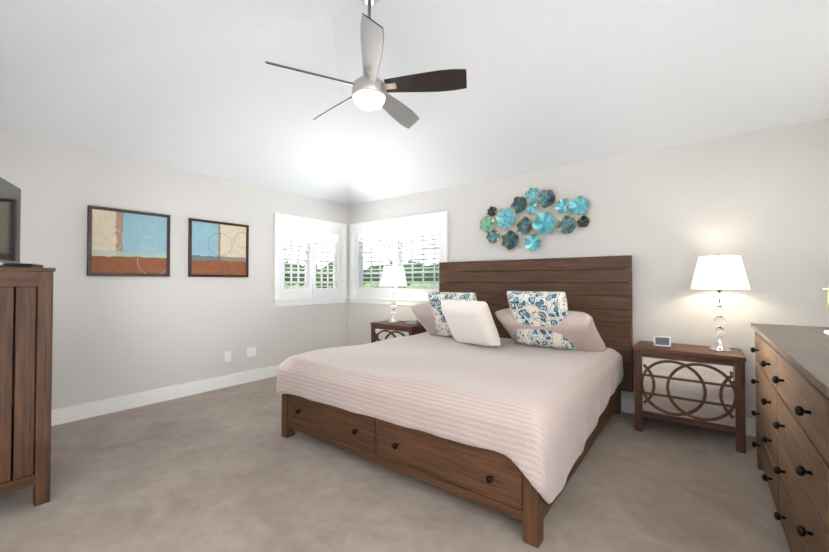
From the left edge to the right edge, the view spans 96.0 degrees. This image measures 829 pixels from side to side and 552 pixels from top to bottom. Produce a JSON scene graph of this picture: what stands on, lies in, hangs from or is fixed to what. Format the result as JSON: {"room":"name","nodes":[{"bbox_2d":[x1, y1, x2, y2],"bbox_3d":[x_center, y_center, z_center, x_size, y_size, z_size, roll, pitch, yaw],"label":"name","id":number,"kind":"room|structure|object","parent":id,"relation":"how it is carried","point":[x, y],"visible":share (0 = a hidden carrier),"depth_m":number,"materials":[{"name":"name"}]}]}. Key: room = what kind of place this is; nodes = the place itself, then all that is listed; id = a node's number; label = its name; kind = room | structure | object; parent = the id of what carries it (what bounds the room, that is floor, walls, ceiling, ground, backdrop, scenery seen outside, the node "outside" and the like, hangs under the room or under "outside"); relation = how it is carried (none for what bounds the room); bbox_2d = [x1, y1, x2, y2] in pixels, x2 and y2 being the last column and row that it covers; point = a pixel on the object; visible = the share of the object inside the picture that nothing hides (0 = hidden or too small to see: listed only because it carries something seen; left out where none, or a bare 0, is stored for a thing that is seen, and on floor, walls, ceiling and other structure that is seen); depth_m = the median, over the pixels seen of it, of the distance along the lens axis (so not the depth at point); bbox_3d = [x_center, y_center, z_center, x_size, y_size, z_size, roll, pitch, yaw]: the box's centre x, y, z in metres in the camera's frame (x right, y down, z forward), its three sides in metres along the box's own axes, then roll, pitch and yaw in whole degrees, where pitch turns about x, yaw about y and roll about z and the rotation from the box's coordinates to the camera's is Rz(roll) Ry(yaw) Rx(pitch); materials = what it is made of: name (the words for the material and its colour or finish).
{"room":"bedroom","nodes":[
{"label":"bedroom","id":0,"kind":"room"},
{"bbox_2d":[0,130,347,409],"bbox_3d":[-2.427,-0.509,4.230,0.160,3.610,4.320,-1,-1,38],"label":"wall","id":1,"kind":"structure","parent":0,"point":[114,336],"depth_m":3.78,"materials":[{"name":"white paint"}]},
{"bbox_2d":[87,205,170,276],"bbox_3d":[-2.757,-0.318,3.635,0.030,0.640,0.660,-1,-1,38],"label":"picture","id":2,"kind":"object","parent":1,"relation":"attached to","point":[122,242],"visible":0.98,"depth_m":3.60,"materials":[{"name":"paper"}]},
{"bbox_2d":[51,365,278,425],"bbox_3d":[-2.361,1.227,4.147,0.014,0.135,4.290,-1,-1,38],"label":"baseboard","id":3,"kind":"structure","parent":1,"relation":"attached to","point":[86,410],"depth_m":3.77,"materials":[{"name":"white wood"}]},
{"bbox_2d":[188,218,248,276],"bbox_3d":[-2.242,-0.306,4.305,0.030,0.637,0.670,-1,-1,38],"label":"picture","id":4,"kind":"object","parent":1,"relation":"attached to","point":[217,249],"visible":0.98,"depth_m":4.28,"materials":[{"name":"paper"}]},
{"bbox_2d":[225,351,230,361],"bbox_3d":[-2.190,0.943,4.378,0.008,0.116,0.072,-1,-1,38],"label":"electrical outlet plate","id":5,"kind":"object","parent":1,"relation":"attached to","point":[227,354],"depth_m":4.38,"materials":[{"name":"white plastic"}]},
{"bbox_2d":[247,347,255,356],"bbox_3d":[-2.014,0.937,4.609,0.006,0.116,0.120,-1,-1,38],"label":"electrical outlet plate","id":6,"kind":"object","parent":1,"relation":"attached to","point":[251,351],"depth_m":4.61,"materials":[{"name":"white plastic"}]},
{"bbox_2d":[273,213,346,306],"bbox_3d":[-1.504,-0.205,5.395,0.198,1.227,1.250,-1,-1,38],"label":"window shutters","id":7,"kind":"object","parent":1,"relation":"in","point":[310,293],"depth_m":5.34,"materials":[{"name":"white wood"}]},
{"bbox_2d":[0,376,789,551],"bbox_3d":[-0.298,1.331,2.557,5.540,0.120,4.665,-1,-1,38],"label":"floor","id":8,"kind":"structure","parent":0,"point":[229,469],"depth_m":2.14,"materials":[{"name":"carpet"}]},
{"bbox_2d":[0,267,55,506],"bbox_3d":[-2.604,0.611,2.201,1.032,1.310,0.582,-1,-1,38],"label":"armoire","id":9,"kind":"object","parent":8,"relation":"on","point":[26,317],"visible":1,"depth_m":2.03,"materials":[{"name":"brown wood"}]},
{"bbox_2d":[0,177,42,267],"bbox_3d":[-2.490,-0.329,2.223,0.260,0.565,0.900,1,-1,-32],"label":"tv","id":10,"kind":"object","parent":9,"relation":"on","point":[10,210],"visible":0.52,"depth_m":2.42,"materials":[{"name":"black plastic"}]},
{"bbox_2d":[370,320,426,342],"bbox_3d":[-0.173,0.961,4.892,0.706,0.690,0.438,-1,-1,38],"label":"nightstand","id":11,"kind":"object","parent":8,"relation":"on","point":[382,330],"visible":0.21,"depth_m":4.75,"materials":[{"name":"brown wood"}]},
{"bbox_2d":[380,265,406,322],"bbox_3d":[-0.278,0.234,4.963,0.370,0.763,0.370,-1,-1,38],"label":"lamp","id":12,"kind":"object","parent":11,"relation":"on","point":[393,276],"visible":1,"depth_m":4.85,"materials":[{"name":"silver metal"}]},
{"bbox_2d":[406,320,418,324],"bbox_3d":[-0.023,0.587,4.749,0.150,0.050,0.080,-1,-1,33],"label":"tissue box","id":13,"kind":"object","parent":11,"relation":"on","point":[414,322],"visible":0.94,"depth_m":4.71,"materials":[{"name":"grey"}]},
{"bbox_2d":[276,255,632,547],"bbox_3d":[0.446,0.544,3.213,2.205,1.474,2.300,-1,-1,38],"label":"bed","id":14,"kind":"object","parent":8,"relation":"on","point":[483,391],"visible":1,"depth_m":2.57,"materials":[{"name":"pink fabric"}]},
{"bbox_2d":[276,332,623,503],"bbox_3d":[0.403,0.879,3.197,2.159,0.503,2.239,-1,-1,38],"label":"comforter","id":15,"kind":"object","parent":14,"relation":"on","point":[509,421],"depth_m":2.28,"materials":[{"name":"pink fabric"}]},
{"bbox_2d":[441,300,500,346],"bbox_3d":[0.515,0.432,3.463,0.540,0.500,0.200,-1,31,46],"label":"pillow","id":16,"kind":"object","parent":14,"relation":"on","point":[470,323],"depth_m":3.34,"materials":[{"name":"white fabric"}]},
{"bbox_2d":[633,340,745,453],"bbox_3d":[2.226,0.933,3.050,0.706,0.690,0.438,-1,-1,38],"label":"nightstand","id":17,"kind":"object","parent":8,"relation":"on","point":[698,385],"visible":1,"depth_m":2.87,"materials":[{"name":"brown wood"}]},
{"bbox_2d":[654,336,670,346],"bbox_3d":[2.069,0.546,3.116,0.120,0.086,0.039,0,-1,30],"label":"alarm clock","id":18,"kind":"object","parent":17,"relation":"on","point":[663,341],"visible":1,"depth_m":3.10,"materials":[{"name":"white plastic"}]},
{"bbox_2d":[690,253,750,351],"bbox_3d":[2.408,0.203,2.945,0.370,0.763,0.370,-1,-1,38],"label":"lamp","id":19,"kind":"object","parent":17,"relation":"on","point":[719,273],"visible":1,"depth_m":2.85,"materials":[{"name":"silver metal"}]},
{"bbox_2d":[750,323,828,551],"bbox_3d":[1.890,0.782,1.613,0.540,0.950,1.940,-1,-1,38],"label":"dresser","id":20,"kind":"object","parent":8,"relation":"on","point":[791,413],"visible":1,"depth_m":1.48,"materials":[{"name":"brown wood"}]},
{"bbox_2d":[823,288,828,333],"bbox_3d":[2.283,0.117,1.963,0.180,0.385,0.260,-1,-1,38],"label":"jewelry stand","id":21,"kind":"object","parent":20,"relation":"on","point":[826,331],"visible":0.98,"depth_m":2.01,"materials":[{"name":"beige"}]},
{"bbox_2d":[0,0,828,204],"bbox_3d":[-0.298,-1.629,2.601,5.220,0.920,4.345,-1,-1,38],"label":"ceiling","id":22,"kind":"structure","parent":0,"point":[200,86],"depth_m":3.00,"materials":[{"name":"white paint"}]},
{"bbox_2d":[265,0,466,128],"bbox_3d":[-0.337,-1.649,2.745,1.346,0.874,1.354,-1,-1,38],"label":"fan","id":23,"kind":"object","parent":22,"relation":"hanging from","point":[370,89],"visible":1,"depth_m":2.62,"materials":[{"name":"white metal"}]},
{"bbox_2d":[348,118,828,418],"bbox_3d":[1.072,-0.507,4.369,5.540,3.610,0.165,-1,-1,38],"label":"wall","id":24,"kind":"structure","parent":0,"point":[667,217],"depth_m":3.26,"materials":[{"name":"white paint"}]},
{"bbox_2d":[349,211,447,305],"bbox_3d":[-0.248,-0.206,5.358,1.815,1.227,0.198,-1,-1,38],"label":"window shutters","id":25,"kind":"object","parent":24,"relation":"in","point":[396,228],"depth_m":5.32,"materials":[{"name":"white wood"}]},
{"bbox_2d":[479,187,589,250],"bbox_3d":[1.265,-0.616,4.076,1.214,0.701,0.075,-1,-1,38],"label":"discs","id":26,"kind":"object","parent":24,"relation":"attached to","point":[541,224],"visible":1,"depth_m":4.05,"materials":[{"name":"teal metal"}]},
{"bbox_2d":[621,397,755,436],"bbox_3d":[1.021,1.229,4.276,5.220,0.135,0.014,-1,-1,38],"label":"baseboard","id":27,"kind":"structure","parent":24,"relation":"attached to","point":[627,404],"depth_m":3.48,"materials":[{"name":"white wood"}]},
{"label":"outside","id":28,"kind":"structure","parent":0,"visible":0},
{"bbox_2d":[285,229,332,288],"bbox_3d":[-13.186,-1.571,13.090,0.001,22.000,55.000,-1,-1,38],"label":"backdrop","id":29,"kind":"structure","parent":28,"point":[303,262],"depth_m":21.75,"materials":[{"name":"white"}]},
{"bbox_2d":[363,228,438,288],"bbox_3d":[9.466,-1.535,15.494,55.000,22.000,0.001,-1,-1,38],"label":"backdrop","id":30,"kind":"structure","parent":28,"point":[406,257],"depth_m":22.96,"materials":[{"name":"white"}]}
]}

